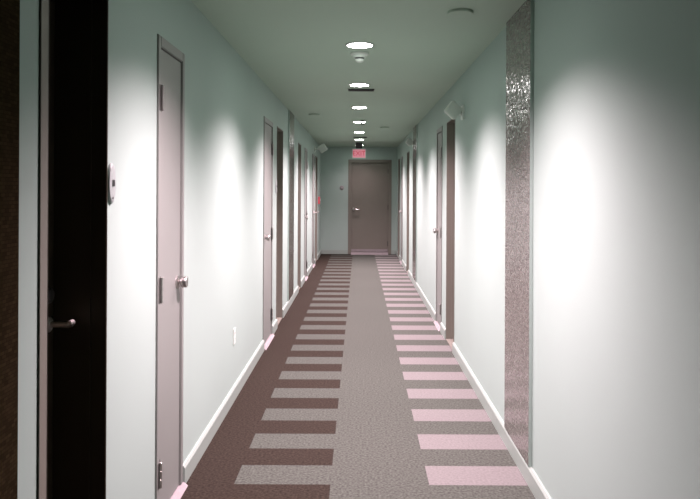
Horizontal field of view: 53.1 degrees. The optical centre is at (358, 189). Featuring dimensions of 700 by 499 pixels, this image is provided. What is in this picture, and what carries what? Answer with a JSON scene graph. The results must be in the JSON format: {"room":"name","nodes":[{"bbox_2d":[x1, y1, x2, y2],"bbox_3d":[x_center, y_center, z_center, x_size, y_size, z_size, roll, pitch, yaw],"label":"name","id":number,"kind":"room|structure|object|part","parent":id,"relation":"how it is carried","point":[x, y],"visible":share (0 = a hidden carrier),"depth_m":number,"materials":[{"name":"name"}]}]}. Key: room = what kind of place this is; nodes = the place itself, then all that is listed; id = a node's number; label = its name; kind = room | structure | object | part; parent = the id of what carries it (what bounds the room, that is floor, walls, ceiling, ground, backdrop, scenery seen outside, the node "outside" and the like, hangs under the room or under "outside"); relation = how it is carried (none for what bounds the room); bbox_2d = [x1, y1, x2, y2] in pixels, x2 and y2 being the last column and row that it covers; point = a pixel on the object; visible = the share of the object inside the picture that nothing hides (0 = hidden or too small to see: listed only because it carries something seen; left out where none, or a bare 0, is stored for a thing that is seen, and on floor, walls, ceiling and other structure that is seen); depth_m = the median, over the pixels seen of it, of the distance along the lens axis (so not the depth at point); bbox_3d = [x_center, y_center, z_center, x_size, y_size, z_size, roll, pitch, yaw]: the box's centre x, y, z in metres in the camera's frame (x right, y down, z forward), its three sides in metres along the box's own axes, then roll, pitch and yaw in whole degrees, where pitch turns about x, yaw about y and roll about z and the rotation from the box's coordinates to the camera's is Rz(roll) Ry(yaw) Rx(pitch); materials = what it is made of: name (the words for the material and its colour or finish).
{"room":"hotel corridor","nodes":[
{"label":"hotel corridor","id":0,"kind":"room"},
{"bbox_2d":[18,0,320,498],"bbox_3d":[-1.049,0.251,5.344,0.300,2.513,22.688,0,0,0],"label":"wall","id":1,"kind":"structure","parent":0,"point":[227,103],"depth_m":3.12,"materials":[{"name":"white paint"}]},
{"bbox_2d":[0,0,19,498],"bbox_3d":[-0.890,0.203,1.466,0.018,2.414,0.695,0,0,0],"label":"mosaic panel","id":2,"kind":"object","parent":1,"relation":"attached to","point":[9,9],"visible":1,"depth_m":1.76,"materials":[{"name":"brown tile"}]},
{"bbox_2d":[37,0,107,498],"bbox_3d":[-1.026,0.388,2.222,0.264,2.240,0.527,0,0,0],"label":"door","id":3,"kind":"structure","parent":1,"relation":"in","point":[73,34],"depth_m":2.47,"materials":[{"name":"brown paint"}]},
{"bbox_3d":[-0.897,0.389,1.986,0.006,2.240,0.055,0,0,0],"label":"casing","id":4,"kind":"part","parent":3,"relation":"part of","materials":[{"name":"grey paint"}]},
{"bbox_3d":[-1.020,0.468,2.405,0.146,0.054,0.064,0,0,26],"label":"lever handle","id":5,"kind":"part","parent":3,"relation":"part of","materials":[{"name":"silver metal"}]},
{"bbox_2d":[108,163,115,203],"bbox_3d":[-0.890,-0.021,2.525,0.014,0.148,0.068,0,0,0],"label":"reader","id":6,"kind":"object","parent":1,"relation":"attached to","point":[111,169],"visible":1,"depth_m":2.51,"materials":[{"name":"grey plastic"}]},
{"bbox_2d":[155,34,187,498],"bbox_3d":[-0.935,0.409,3.336,0.169,2.199,0.466,0,0,0],"label":"door","id":7,"kind":"structure","parent":1,"relation":"in","point":[171,281],"depth_m":3.34,"materials":[{"name":"beige paint"}]},
{"bbox_3d":[-0.877,0.459,3.470,0.051,0.062,0.062,0,0,0],"label":"knob","id":8,"kind":"part","parent":7,"relation":"part of","materials":[{"name":"silver metal"}]},
{"bbox_2d":[233,327,235,344],"bbox_3d":[-0.898,1.059,5.054,0.008,0.116,0.072,0,0,0],"label":"wall outlet","id":9,"kind":"object","parent":1,"relation":"attached to","point":[234,329],"visible":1,"depth_m":5.04,"materials":[{"name":"grey plastic"}]},
{"bbox_2d":[183,250,320,482],"bbox_3d":[-0.896,1.460,5.194,0.018,0.098,22.388,0,0,0],"label":"baseboard","id":10,"kind":"structure","parent":1,"relation":"attached to","point":[198,450],"depth_m":4.69,"materials":[{"name":"grey paint"}]},
{"bbox_2d":[263,116,274,349],"bbox_3d":[-0.935,0.409,6.905,0.169,2.199,0.669,0,0,0],"label":"door","id":11,"kind":"structure","parent":1,"relation":"in","point":[268,152],"depth_m":6.92,"materials":[{"name":"beige paint"}]},
{"bbox_3d":[-0.877,0.459,6.668,0.051,0.062,0.062,0,0,0],"label":"knob","id":12,"kind":"part","parent":11,"relation":"part of","materials":[{"name":"silver metal"}]},
{"bbox_2d":[276,126,282,323],"bbox_3d":[-1.026,0.408,7.922,0.264,2.199,0.588,0,0,0],"label":"door","id":13,"kind":"structure","parent":1,"relation":"in","point":[279,208],"depth_m":8.21,"materials":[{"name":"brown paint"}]},
{"bbox_2d":[287,110,293,300],"bbox_3d":[-0.890,0.203,9.157,0.018,2.414,0.661,0,0,0],"label":"mosaic panel","id":14,"kind":"object","parent":1,"relation":"attached to","point":[290,259],"visible":1,"depth_m":9.04,"materials":[{"name":"grey tile"}]},
{"bbox_2d":[297,143,300,288],"bbox_3d":[-1.026,0.408,10.535,0.264,2.199,0.486,0,0,0],"label":"door","id":15,"kind":"structure","parent":1,"relation":"in","point":[299,144],"depth_m":10.77,"materials":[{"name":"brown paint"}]},
{"bbox_2d":[304,148,307,280],"bbox_3d":[-0.935,0.409,11.786,0.169,2.199,0.527,0,0,0],"label":"door","id":16,"kind":"structure","parent":1,"relation":"in","point":[306,162],"depth_m":11.82,"materials":[{"name":"beige paint"}]},
{"bbox_2d":[312,154,318,267],"bbox_3d":[-0.904,0.409,13.728,0.231,2.199,0.608,0,0,0],"label":"door","id":17,"kind":"structure","parent":1,"relation":"in","point":[313,155],"depth_m":13.83,"materials":[{"name":"beige paint"}]},
{"bbox_3d":[-0.956,0.409,13.728,0.128,2.199,0.608,0,0,0],"label":"frame","id":18,"kind":"part","parent":17,"relation":"part of","materials":[{"name":"beige paint"}]},
{"bbox_2d":[315,156,317,260],"bbox_3d":[-1.026,0.408,14.669,0.264,2.199,0.659,0,0,0],"label":"door","id":19,"kind":"structure","parent":1,"relation":"in","point":[316,158],"depth_m":14.99,"materials":[{"name":"grey paint"}]},
{"bbox_2d":[314,143,326,152],"bbox_3d":[-0.763,-0.821,13.953,0.285,0.201,0.120,0,0,9],"label":"emergency light","id":20,"kind":"object","parent":1,"relation":"attached to","point":[322,148],"visible":1,"depth_m":13.90,"materials":[{"name":"grey plastic"}]},
{"bbox_2d":[181,254,534,498],"bbox_3d":[-0.011,1.538,5.244,2.390,0.050,22.888,0,0,0],"label":"floor","id":21,"kind":"structure","parent":0,"point":[357,392],"depth_m":4.71,"materials":[{"name":"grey carpet"}]},
{"bbox_2d":[191,0,525,146],"bbox_3d":[0.002,-1.060,5.244,2.390,0.120,22.888,0,0,0],"label":"ceiling","id":22,"kind":"structure","parent":0,"point":[298,49],"depth_m":5.07,"materials":[{"name":"green paint"}]},
{"bbox_2d":[352,142,365,157],"bbox_3d":[0.001,-0.832,14.889,0.290,0.334,0.110,0,0,0],"label":"exit sign","id":23,"kind":"object","parent":22,"relation":"hanging from","point":[358,152],"visible":1,"depth_m":14.86,"materials":[{"name":"red plastic"}]},
{"bbox_2d":[345,42,373,47],"bbox_3d":[0.005,-0.995,4.834,0.200,0.008,0.200,0,0,0],"label":"recessed light","id":24,"kind":"object","parent":22,"relation":"in","point":[351,44],"visible":1,"depth_m":4.81,"materials":[{"name":"white"}]},
{"bbox_2d":[349,83,369,86],"bbox_3d":[0.005,-0.995,6.669,0.200,0.008,0.200,0,0,0],"label":"recessed light","id":25,"kind":"object","parent":22,"relation":"in","point":[352,84],"visible":1,"depth_m":6.62,"materials":[{"name":"white"}]},
{"bbox_2d":[351,106,367,108],"bbox_3d":[0.005,-0.995,8.504,0.200,0.008,0.200,0,0,0],"label":"recessed light","id":26,"kind":"object","parent":22,"relation":"in","point":[356,107],"visible":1,"depth_m":8.46,"materials":[{"name":"white"}]},
{"bbox_2d":[351,51,368,62],"bbox_3d":[0.005,-0.965,5.128,0.132,0.070,0.132,0,0,0],"label":"smoke detector","id":27,"kind":"object","parent":22,"relation":"attached to","point":[359,56],"visible":1,"depth_m":5.09,"materials":[{"name":"grey plastic"}]},
{"bbox_2d":[348,89,373,90],"bbox_3d":[0.022,-0.993,7.000,0.260,0.012,0.090,0,0,0],"label":"ceiling vent","id":28,"kind":"object","parent":22,"relation":"in","point":[348,89],"visible":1,"depth_m":6.97,"materials":[{"name":"black plastic"}]},
{"bbox_2d":[447,8,472,16],"bbox_3d":[0.567,-0.988,3.919,0.144,0.018,0.144,0,0,0],"label":"sprinkler cover","id":29,"kind":"object","parent":22,"relation":"attached to","point":[459,12],"visible":1,"depth_m":3.89,"materials":[{"name":"green paint"}]},
{"bbox_2d":[320,147,396,249],"bbox_3d":[-0.004,0.257,16.538,1.790,2.513,0.300,0,0,0],"label":"wall","id":30,"kind":"structure","parent":0,"point":[334,161],"depth_m":16.39,"materials":[{"name":"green paint"}]},
{"bbox_2d":[321,250,395,253],"bbox_3d":[-0.010,1.464,16.380,1.754,0.098,0.018,0,0,0],"label":"baseboard","id":31,"kind":"structure","parent":30,"relation":"attached to","point":[322,251],"depth_m":16.37,"materials":[{"name":"grey paint"}]},
{"bbox_2d":[348,159,391,254],"bbox_3d":[0.252,0.407,16.384,1.015,2.214,0.270,0,0,0],"label":"door","id":32,"kind":"structure","parent":30,"relation":"in","point":[369,181],"depth_m":16.42,"materials":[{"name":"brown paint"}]},
{"bbox_2d":[397,0,699,498],"bbox_3d":[1.041,0.262,5.344,0.300,2.513,22.688,0,0,0],"label":"wall","id":33,"kind":"structure","parent":0,"point":[616,320],"depth_m":2.65,"materials":[{"name":"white paint"}]},
{"bbox_2d":[398,159,399,257],"bbox_3d":[1.016,0.418,15.535,0.264,2.199,0.567,0,0,0],"label":"door","id":34,"kind":"structure","parent":33,"relation":"in","point":[398,159],"depth_m":15.81,"materials":[{"name":"grey paint"}]},
{"bbox_2d":[399,156,402,263],"bbox_3d":[0.925,0.418,14.491,0.169,2.199,0.546,0,0,0],"label":"door","id":35,"kind":"structure","parent":33,"relation":"in","point":[401,211],"depth_m":14.61,"materials":[{"name":"beige paint"}]},
{"bbox_3d":[0.946,0.418,14.491,0.128,2.199,0.546,0,0,0],"label":"frame","id":36,"kind":"part","parent":35,"relation":"part of","materials":[{"name":"beige paint"}]},
{"bbox_2d":[406,151,409,272],"bbox_3d":[1.016,0.418,12.692,0.264,2.199,0.567,0,0,0],"label":"door","id":37,"kind":"structure","parent":33,"relation":"in","point":[407,252],"depth_m":12.96,"materials":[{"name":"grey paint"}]},
{"bbox_2d":[405,138,412,146],"bbox_3d":[0.825,-0.769,11.453,0.146,0.142,0.144,0,0,0],"label":"emergency light","id":38,"kind":"object","parent":33,"relation":"attached to","point":[409,142],"visible":0.74,"depth_m":11.40,"materials":[{"name":"grey plastic"}]},
{"bbox_2d":[412,124,417,281],"bbox_3d":[0.882,0.212,11.038,0.018,2.414,0.672,0,0,0],"label":"mosaic panel","id":39,"kind":"object","parent":33,"relation":"attached to","point":[415,129],"visible":1,"depth_m":10.88,"materials":[{"name":"grey tile"}]},
{"bbox_2d":[433,126,442,330],"bbox_3d":[0.925,0.418,7.745,0.169,2.199,0.515,0,0,0],"label":"door","id":40,"kind":"structure","parent":33,"relation":"in","point":[439,163],"depth_m":7.78,"materials":[{"name":"beige paint"}]},
{"bbox_3d":[0.946,0.418,7.745,0.128,2.199,0.515,0,0,0],"label":"frame","id":41,"kind":"part","parent":40,"relation":"part of","materials":[{"name":"beige paint"}]},
{"bbox_2d":[446,119,454,348],"bbox_3d":[1.016,0.418,6.798,0.264,2.199,0.587,0,0,0],"label":"door","id":42,"kind":"structure","parent":33,"relation":"in","point":[450,186],"depth_m":7.08,"materials":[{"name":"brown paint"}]},
{"bbox_2d":[444,101,464,119],"bbox_3d":[0.815,-0.673,5.968,0.194,0.160,0.119,0,0,-13],"label":"emergency light","id":43,"kind":"object","parent":33,"relation":"attached to","point":[453,110],"visible":1,"depth_m":5.92,"materials":[{"name":"grey plastic"}]},
{"bbox_3d":[0.887,-0.658,5.985,0.020,0.120,0.120,0,0,0],"label":"wall plate","id":44,"kind":"part","parent":43,"relation":"part of","materials":[{"name":"grey plastic"}]},
{"bbox_2d":[396,250,551,498],"bbox_3d":[0.876,1.468,5.194,0.018,0.098,22.388,0,0,0],"label":"baseboard","id":45,"kind":"structure","parent":33,"relation":"attached to","point":[537,488],"depth_m":4.52,"materials":[{"name":"grey paint"}]},
{"bbox_2d":[504,0,533,466],"bbox_3d":[0.882,0.212,3.880,0.018,2.414,0.594,0,0,0],"label":"mosaic panel","id":46,"kind":"object","parent":33,"relation":"attached to","point":[520,27],"visible":1,"depth_m":3.81,"materials":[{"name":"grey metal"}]}
]}

